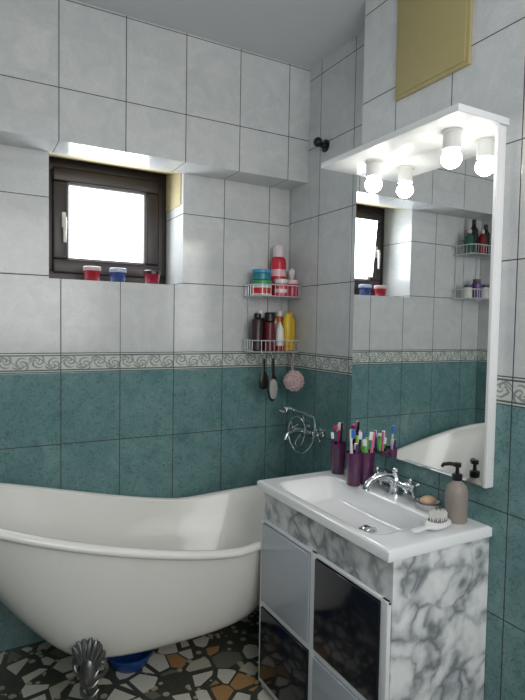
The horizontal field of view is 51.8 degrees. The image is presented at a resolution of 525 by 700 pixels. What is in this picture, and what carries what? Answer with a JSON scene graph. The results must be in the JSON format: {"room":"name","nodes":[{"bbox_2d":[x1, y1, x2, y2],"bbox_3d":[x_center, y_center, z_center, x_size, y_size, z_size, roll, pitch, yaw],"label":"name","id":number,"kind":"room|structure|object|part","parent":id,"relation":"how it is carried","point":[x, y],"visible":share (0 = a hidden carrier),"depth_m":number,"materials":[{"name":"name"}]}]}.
{"room":"bathroom","nodes":[
{"label":"bathroom","id":0,"kind":"room"},
{"bbox_2d":[0,606,274,699],"bbox_3d":[0.065,1.371,1.124,1.980,0.100,3.770,0,3,-29],"label":"floor","id":1,"kind":"structure","parent":0,"point":[222,664],"depth_m":2.12,"materials":[{"name":"tile"}]},
{"bbox_2d":[107,649,153,673],"bbox_3d":[-0.532,1.232,2.169,0.188,0.061,0.188,0,3,-29],"label":"bowl","id":2,"kind":"object","parent":1,"relation":"on","point":[126,664],"visible":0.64,"depth_m":2.11,"materials":[{"name":"blue plastic"}]},
{"bbox_2d":[0,483,263,699],"bbox_3d":[-0.478,0.853,2.139,1.525,0.817,0.712,0,3,-29],"label":"bathtub","id":3,"kind":"object","parent":1,"relation":"on","point":[97,577],"visible":0.75,"depth_m":1.92,"materials":[{"name":"white ceramic"}]},
{"bbox_2d":[258,492,489,699],"bbox_3d":[0.323,0.911,1.815,0.390,0.763,0.694,0,3,-29],"label":"vanity cabinet","id":4,"kind":"object","parent":1,"relation":"on","point":[338,620],"visible":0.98,"depth_m":1.56,"materials":[{"name":"stone"}]},
{"bbox_3d":[0.072,1.098,1.885,0.014,0.270,0.312,0,3,-29],"label":"door","id":5,"kind":"part","parent":4,"relation":"part of","materials":[{"name":"black glass"}]},
{"bbox_3d":[0.077,0.792,1.871,0.014,0.291,0.312,0,3,-29],"label":"door","id":6,"kind":"part","parent":4,"relation":"part of","materials":[{"name":"grey glass"}]},
{"bbox_3d":[0.161,0.953,1.728,0.014,0.622,0.690,0,3,-29],"label":"frame","id":7,"kind":"part","parent":4,"relation":"part of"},
{"bbox_3d":[0.235,1.115,1.589,0.014,0.270,0.300,0,3,-29],"label":"door","id":8,"kind":"part","parent":4,"relation":"part of","materials":[{"name":"grey glass"}]},
{"bbox_3d":[0.240,0.809,1.575,0.014,0.291,0.300,0,3,-29],"label":"door","id":9,"kind":"part","parent":4,"relation":"part of","materials":[{"name":"black glass"}]},
{"bbox_2d":[257,466,491,562],"bbox_3d":[0.327,0.497,1.795,0.398,0.180,0.712,0,3,-29],"label":"washbasin","id":10,"kind":"object","parent":4,"relation":"in","point":[376,517],"visible":0.89,"depth_m":1.79,"materials":[{"name":"white ceramic"}]},
{"bbox_2d":[330,441,346,474],"bbox_3d":[0.297,0.424,2.122,0.063,0.120,0.063,0,3,-29],"label":"tumbler","id":11,"kind":"object","parent":10,"relation":"on","point":[338,451],"visible":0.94,"depth_m":2.10,"materials":[{"name":"purple plastic"}]},
{"bbox_2d":[331,432,333,443],"bbox_3d":[0.280,0.397,2.121,0.027,0.150,0.022,1,3,7],"label":"toothbrush","id":12,"kind":"object","parent":11,"relation":"in","point":[332,433],"visible":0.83,"depth_m":2.11,"materials":[{"name":"white plastic"}]},
{"bbox_2d":[334,425,343,443],"bbox_3d":[0.298,0.385,2.124,0.040,0.174,0.016,1,3,4],"label":"razor","id":13,"kind":"object","parent":11,"relation":"in","point":[335,426],"visible":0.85,"depth_m":2.12,"materials":[{"name":"pink plastic"}]},
{"bbox_3d":[0.298,0.390,2.122,0.009,0.162,0.012,1,3,4],"label":"handle","id":14,"kind":"part","parent":13,"relation":"part of","materials":[{"name":"pink plastic"}]},
{"bbox_2d":[338,422,342,443],"bbox_3d":[0.304,0.378,2.108,0.011,0.190,0.023,-1,3,-37],"label":"toothbrush","id":15,"kind":"object","parent":11,"relation":"in","point":[340,425],"visible":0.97,"depth_m":2.10,"materials":[{"name":"plastic"}]},
{"bbox_2d":[346,450,362,486],"bbox_3d":[0.334,0.431,1.970,0.063,0.120,0.063,0,3,-29],"label":"tumbler","id":16,"kind":"object","parent":10,"relation":"on","point":[353,461],"visible":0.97,"depth_m":1.95,"materials":[{"name":"purple plastic"}]},
{"bbox_2d":[349,429,355,453],"bbox_3d":[0.326,0.383,1.958,0.017,0.193,0.022,-1,4,-41],"label":"toothbrush","id":17,"kind":"object","parent":16,"relation":"in","point":[352,431],"visible":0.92,"depth_m":1.95,"materials":[{"name":"white plastic"}]},
{"bbox_3d":[0.323,0.383,1.962,0.012,0.192,0.010,1,5,29],"label":"handle","id":18,"kind":"part","parent":17,"relation":"part of","materials":[{"name":"white plastic"}]},
{"bbox_2d":[354,443,357,453],"bbox_3d":[0.338,0.409,1.952,0.011,0.144,0.026,1,3,-7],"label":"toothbrush","id":19,"kind":"object","parent":16,"relation":"in","point":[355,444],"visible":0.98,"depth_m":1.94,"materials":[{"name":"plastic"}]},
{"bbox_2d":[358,449,374,484],"bbox_3d":[0.381,0.431,1.988,0.063,0.120,0.063,0,3,-29],"label":"tumbler","id":20,"kind":"object","parent":10,"relation":"on","point":[368,458],"visible":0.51,"depth_m":1.96,"materials":[{"name":"purple plastic"}]},
{"bbox_2d":[359,432,364,439],"bbox_3d":[0.371,0.391,2.007,0.037,0.174,0.017,3,4,41],"label":"toothbrush","id":21,"kind":"object","parent":20,"relation":"in","point":[361,434],"visible":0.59,"depth_m":2.00,"materials":[{"name":"white plastic"}]},
{"bbox_2d":[361,439,366,452],"bbox_3d":[0.371,0.403,1.978,0.018,0.154,0.022,-1,3,-32],"label":"toothbrush","id":22,"kind":"object","parent":20,"relation":"in","point":[363,441],"visible":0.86,"depth_m":1.97,"materials":[{"name":"green plastic"}]},
{"bbox_2d":[364,437,368,452],"bbox_3d":[0.381,0.401,1.986,0.012,0.160,0.028,4,4,44],"label":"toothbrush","id":23,"kind":"object","parent":20,"relation":"in","point":[366,448],"visible":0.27,"depth_m":1.98,"materials":[{"name":"green plastic"}]},
{"bbox_2d":[369,432,375,452],"bbox_3d":[0.394,0.389,1.971,0.030,0.183,0.016,3,3,39],"label":"toothbrush","id":24,"kind":"object","parent":20,"relation":"in","point":[372,434],"visible":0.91,"depth_m":1.96,"materials":[{"name":"pink plastic"}]},
{"bbox_2d":[363,466,420,498],"bbox_3d":[0.412,0.453,1.840,0.176,0.092,0.192,0,3,-29],"label":"faucet","id":25,"kind":"object","parent":10,"relation":"on","point":[380,491],"depth_m":1.84,"materials":[{"name":"silver metal"}]},
{"bbox_2d":[414,496,441,510],"bbox_3d":[0.528,0.493,1.722,0.085,0.027,0.085,0,3,-29],"label":"soap dish","id":26,"kind":"object","parent":10,"relation":"on","point":[426,507],"visible":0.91,"depth_m":1.70,"materials":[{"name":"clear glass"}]},
{"bbox_2d":[420,495,436,503],"bbox_3d":[0.528,0.479,1.722,0.059,0.030,0.043,0,3,-29],"label":"soap bar","id":27,"kind":"object","parent":26,"relation":"in","point":[427,499],"visible":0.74,"depth_m":1.71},
{"bbox_2d":[410,508,451,532],"bbox_3d":[0.477,0.490,1.535,0.178,0.047,0.064,-1,4,-41],"label":"hairbrush","id":28,"kind":"object","parent":10,"relation":"on","point":[437,520],"visible":1,"depth_m":1.54,"materials":[{"name":"white plastic"}]},
{"bbox_2d":[428,517,447,522],"bbox_3d":[0.506,0.490,1.560,0.072,0.012,0.048,-1,4,-41],"label":"cushion","id":29,"kind":"object","parent":28,"relation":"on","point":[431,519],"depth_m":1.54,"materials":[{"name":"white plastic"}]},
{"bbox_2d":[441,462,467,523],"bbox_3d":[0.579,0.423,1.617,0.066,0.177,0.071,0,3,-27],"label":"soap dispenser","id":30,"kind":"object","parent":10,"relation":"on","point":[456,491],"visible":0.97,"depth_m":1.59,"materials":[{"name":"beige plastic"}]},
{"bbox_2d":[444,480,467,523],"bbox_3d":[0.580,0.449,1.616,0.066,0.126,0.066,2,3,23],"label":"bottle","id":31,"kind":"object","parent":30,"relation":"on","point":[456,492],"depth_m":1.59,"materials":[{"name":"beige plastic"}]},
{"bbox_2d":[0,144,289,650],"bbox_3d":[-0.737,-0.069,2.557,1.980,2.615,0.350,0,3,-29],"label":"wall","id":32,"kind":"structure","parent":0,"point":[107,387],"depth_m":2.48,"materials":[{"name":"tile"}]},
{"bbox_2d":[83,266,100,280],"bbox_3d":[-0.754,-0.336,2.389,0.077,0.064,0.077,0,3,-29],"label":"candle jar","id":33,"kind":"object","parent":32,"relation":"on","point":[92,273],"visible":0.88,"depth_m":2.36,"materials":[{"name":"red glass"}]},
{"bbox_2d":[49,157,166,283],"bbox_3d":[-0.748,-0.599,2.601,0.590,0.570,0.151,0,3,-29],"label":"window","id":34,"kind":"structure","parent":32,"relation":"in","point":[106,217],"depth_m":2.59,"materials":[{"name":"brown wood"}]},
{"bbox_3d":[-0.902,-0.560,2.458,0.018,0.140,0.046,0,3,-29],"label":"handle","id":35,"kind":"part","parent":34,"relation":"part of","materials":[{"name":"beige plastic"}]},
{"bbox_3d":[-0.753,-0.600,2.611,0.368,0.348,0.008,0,3,-29],"label":"pane","id":36,"kind":"part","parent":34,"relation":"part of","materials":[{"name":"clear glass"}]},
{"bbox_2d":[49,152,181,174],"bbox_3d":[-0.683,-0.853,2.480,0.590,0.050,0.240,0,3,-29],"label":"trim","id":37,"kind":"structure","parent":32,"relation":"attached to","point":[51,154],"depth_m":2.47,"materials":[{"name":"beige paint"}]},
{"bbox_2d":[109,268,126,281],"bbox_3d":[-0.654,-0.337,2.445,0.077,0.064,0.077,0,3,-29],"label":"candle jar","id":38,"kind":"object","parent":32,"relation":"on","point":[116,274],"visible":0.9,"depth_m":2.42,"materials":[{"name":"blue glass"}]},
{"bbox_2d":[144,270,159,283],"bbox_3d":[-0.516,-0.338,2.521,0.077,0.064,0.077,0,3,-29],"label":"candle jar","id":39,"kind":"object","parent":32,"relation":"on","point":[150,276],"visible":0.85,"depth_m":2.49,"materials":[{"name":"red glass"}]},
{"bbox_2d":[166,173,180,212],"bbox_3d":[-0.435,-0.780,2.638,0.004,0.180,0.210,0,3,-29],"label":"trim","id":40,"kind":"structure","parent":32,"relation":"attached to","point":[173,181],"depth_m":2.63,"materials":[{"name":"beige paint"}]},
{"bbox_2d":[242,279,300,356],"bbox_3d":[0.058,-0.171,2.678,0.265,0.400,0.178,0,3,-29],"label":"wire rack","id":41,"kind":"object","parent":32,"relation":"attached to","point":[248,284],"visible":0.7,"depth_m":2.64,"materials":[{"name":"silver metal"}]},
{"bbox_2d":[251,313,263,350],"bbox_3d":[-0.025,-0.087,2.634,0.062,0.182,0.062,0,3,-29],"label":"shampoo bottle","id":42,"kind":"object","parent":41,"relation":"in","point":[257,324],"visible":0.98,"depth_m":2.61,"materials":[{"name":"black plastic"}]},
{"bbox_2d":[251,280,271,294],"bbox_3d":[-0.005,-0.302,2.639,0.104,0.072,0.104,0,3,-29],"label":"jar","id":43,"kind":"object","parent":41,"relation":"on","point":[255,289],"visible":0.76,"depth_m":2.60,"materials":[{"name":"plastic"}]},
{"bbox_3d":[-0.004,-0.330,2.638,0.104,0.017,0.104,0,3,-29],"label":"lid","id":44,"kind":"part","parent":43,"relation":"part of","materials":[{"name":"green plastic"}]},
{"bbox_2d":[252,269,271,279],"bbox_3d":[-0.004,-0.365,2.636,0.095,0.052,0.095,0,3,-29],"label":"jar","id":45,"kind":"object","parent":43,"relation":"on","point":[258,274],"visible":0.91,"depth_m":2.60,"materials":[{"name":"teal plastic"}]},
{"bbox_3d":[-0.003,-0.382,2.635,0.095,0.018,0.095,0,3,-29],"label":"lid","id":46,"kind":"part","parent":45,"relation":"part of","materials":[{"name":"blue plastic"}]},
{"bbox_2d":[258,310,264,349],"bbox_3d":[-0.010,-0.099,2.704,0.052,0.200,0.052,0,3,-29],"label":"shampoo bottle","id":47,"kind":"object","parent":41,"relation":"in","point":[259,311],"visible":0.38,"depth_m":2.69,"materials":[{"name":"plastic"}]},
{"bbox_2d":[259,354,267,389],"bbox_3d":[0.008,0.104,2.566,0.052,0.170,0.027,0,3,-29],"label":"brush","id":48,"kind":"object","parent":41,"relation":"hanging from","point":[263,378],"visible":1,"depth_m":2.56,"materials":[{"name":"black plastic"}]},
{"bbox_3d":[0.016,-0.181,2.754,0.206,0.388,0.005,0,3,-29],"label":"frame","id":49,"kind":"part","parent":41,"relation":"part of","materials":[{"name":"silver metal"}]},
{"bbox_2d":[264,312,274,350],"bbox_3d":[0.035,-0.090,2.650,0.054,0.188,0.054,0,3,-29],"label":"shampoo bottle","id":50,"kind":"object","parent":41,"relation":"in","point":[269,317],"visible":0.98,"depth_m":2.63,"materials":[{"name":"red plastic"}]},
{"bbox_2d":[242,339,299,352],"bbox_3d":[0.052,-0.021,2.692,0.265,0.060,0.155,0,3,-29],"label":"basket","id":51,"kind":"object","parent":41,"relation":"on","point":[247,340],"depth_m":2.63,"materials":[{"name":"silver metal"}]},
{"bbox_2d":[243,283,300,298],"bbox_3d":[0.057,-0.291,2.679,0.265,0.060,0.155,0,3,-29],"label":"basket","id":52,"kind":"object","parent":41,"relation":"on","point":[257,296],"depth_m":2.63,"materials":[{"name":"silver metal"}]},
{"bbox_2d":[267,354,277,400],"bbox_3d":[0.050,0.132,2.590,0.060,0.230,0.022,0,3,-29],"label":"file","id":53,"kind":"object","parent":41,"relation":"hanging from","point":[272,389],"visible":1,"depth_m":2.58,"materials":[{"name":"black plastic"}]},
{"bbox_2d":[274,312,277,349],"bbox_3d":[0.048,-0.094,2.718,0.054,0.190,0.054,0,3,-29],"label":"shampoo bottle","id":54,"kind":"object","parent":41,"relation":"in","point":[276,322],"visible":0.25,"depth_m":2.70,"materials":[{"name":"plastic"}]},
{"bbox_2d":[271,245,285,295],"bbox_3d":[0.080,-0.398,2.725,0.079,0.258,0.079,0,3,-29],"label":"spray can","id":55,"kind":"object","parent":41,"relation":"on","point":[278,262],"visible":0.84,"depth_m":2.69,"materials":[{"name":"red metal"}]},
{"bbox_2d":[275,321,283,350],"bbox_3d":[0.085,-0.068,2.662,0.044,0.145,0.044,0,3,-29],"label":"bottle","id":56,"kind":"object","parent":41,"relation":"in","point":[279,330],"visible":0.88,"depth_m":2.65,"materials":[{"name":"white plastic"}]},
{"bbox_2d":[276,311,282,323],"bbox_3d":[0.086,-0.100,2.752,0.042,0.200,0.042,0,3,-29],"label":"shampoo bottle","id":57,"kind":"object","parent":41,"relation":"in","point":[279,317],"visible":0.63,"depth_m":2.73,"materials":[{"name":"orange plastic"}]},
{"bbox_2d":[274,279,287,295],"bbox_3d":[0.090,-0.307,2.656,0.067,0.082,0.067,0,3,-29],"label":"jar","id":58,"kind":"object","parent":41,"relation":"in","point":[283,289],"visible":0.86,"depth_m":2.63,"materials":[{"name":"plastic"}]},
{"bbox_3d":[0.090,-0.337,2.654,0.067,0.022,0.067,0,3,-29],"label":"lid","id":59,"kind":"part","parent":58,"relation":"part of","materials":[{"name":"white plastic"}]},
{"bbox_2d":[282,314,291,350],"bbox_3d":[0.123,-0.089,2.695,0.048,0.185,0.048,0,3,-29],"label":"shampoo bottle","id":60,"kind":"object","parent":41,"relation":"in","point":[287,320],"visible":0.86,"depth_m":2.68,"materials":[{"name":"yellow plastic"}]},
{"bbox_2d":[288,312,294,349],"bbox_3d":[0.142,-0.096,2.742,0.045,0.195,0.045,0,3,-29],"label":"shampoo bottle","id":61,"kind":"object","parent":41,"relation":"in","point":[292,346],"visible":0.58,"depth_m":2.73,"materials":[{"name":"yellow plastic"}]},
{"bbox_2d":[289,268,294,279],"bbox_3d":[0.147,-0.342,2.741,0.032,0.145,0.032,2,3,16],"label":"brush","id":62,"kind":"object","parent":41,"relation":"in","point":[291,271],"visible":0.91,"depth_m":2.73,"materials":[{"name":"white plastic"}]},
{"bbox_2d":[287,280,297,296],"bbox_3d":[0.147,-0.307,2.691,0.060,0.082,0.060,0,3,-29],"label":"jar","id":63,"kind":"object","parent":41,"relation":"in","point":[291,290],"visible":0.8,"depth_m":2.67,"materials":[{"name":"plastic"}]},
{"bbox_3d":[0.148,-0.337,2.689,0.060,0.022,0.060,0,3,-29],"label":"lid","id":64,"kind":"part","parent":63,"relation":"part of","materials":[{"name":"pink plastic"}]},
{"bbox_2d":[283,355,304,391],"bbox_3d":[0.154,0.116,2.632,0.107,0.178,0.107,0,3,-29],"label":"bath pouf","id":65,"kind":"object","parent":41,"relation":"hanging from","point":[293,380],"visible":1,"depth_m":2.61,"materials":[{"name":"pink"}]},
{"bbox_2d":[0,0,309,189],"bbox_3d":[-0.593,-1.090,2.282,1.780,0.545,0.170,0,3,-29],"label":"soffit","id":66,"kind":"structure","parent":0,"point":[79,79],"depth_m":2.25,"materials":[{"name":"tile"}]},
{"bbox_2d":[75,0,365,68],"bbox_3d":[0.112,-1.341,0.999,1.980,0.100,3.770,0,3,-29],"label":"ceiling","id":67,"kind":"structure","parent":0,"point":[302,33],"depth_m":2.22,"materials":[{"name":"paint"}]},
{"bbox_2d":[284,30,364,476],"bbox_3d":[0.996,0.017,1.362,0.100,2.615,3.420,0,3,-29],"label":"wall","id":68,"kind":"structure","parent":0,"point":[322,211],"depth_m":2.52,"materials":[{"name":"tile"}]},
{"bbox_2d":[278,406,325,453],"bbox_3d":[0.171,0.384,2.581,0.174,0.210,0.277,0,3,-29],"label":"mixer","id":69,"kind":"object","parent":68,"relation":"attached to","point":[305,429],"visible":1,"depth_m":2.55,"materials":[{"name":"silver metal"}]},
{"bbox_3d":[0.156,0.385,2.675,0.067,0.067,0.034,0,3,-29],"label":"cross handle","id":70,"kind":"part","parent":69,"relation":"part of","materials":[{"name":"silver metal"}]},
{"bbox_3d":[0.253,0.394,2.499,0.067,0.067,0.034,0,3,-29],"label":"cross handle","id":71,"kind":"part","parent":69,"relation":"part of","materials":[{"name":"silver metal"}]},
{"bbox_2d":[313,137,329,151],"bbox_3d":[0.267,-0.952,2.499,0.067,0.060,0.056,0,3,-29],"label":"wall hook","id":72,"kind":"object","parent":68,"relation":"attached to","point":[318,142],"visible":1,"depth_m":2.49,"materials":[{"name":"black plastic"}]},
{"bbox_3d":[0.259,-0.960,2.494,0.050,0.044,0.044,0,3,-29],"label":"knob","id":73,"kind":"part","parent":72,"relation":"part of","materials":[{"name":"black plastic"}]},
{"bbox_2d":[354,0,524,699],"bbox_3d":[1.050,0.033,1.027,0.130,2.615,2.580,0,3,-29],"label":"wall","id":74,"kind":"structure","parent":0,"point":[494,81],"depth_m":1.55,"materials":[{"name":"tile"}]},
{"bbox_2d":[321,103,508,488],"bbox_3d":[0.443,-0.141,1.779,0.205,1.057,0.645,0,3,-29],"label":"mirror","id":75,"kind":"object","parent":74,"relation":"attached to","point":[430,198],"visible":0.99,"depth_m":1.74,"materials":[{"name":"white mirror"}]},
{"bbox_2d":[365,159,382,192],"bbox_3d":[0.387,-0.602,1.879,0.062,0.107,0.062,0,3,-29],"label":"bulb","id":76,"kind":"object","parent":75,"relation":"attached to","point":[373,184],"depth_m":1.86,"materials":[{"name":"white glass"}]},
{"bbox_2d":[441,127,463,168],"bbox_3d":[0.553,-0.586,1.578,0.062,0.107,0.062,0,3,-29],"label":"bulb","id":77,"kind":"object","parent":75,"relation":"attached to","point":[451,158],"depth_m":1.56,"materials":[{"name":"white glass"}]},
{"bbox_2d":[395,0,472,101],"bbox_3d":[0.552,-1.073,1.765,0.014,0.400,0.321,0,3,-29],"label":"access hatch","id":78,"kind":"object","parent":74,"relation":"attached to","point":[434,37],"visible":1,"depth_m":1.76,"materials":[{"name":"yellow paint"}]}
]}

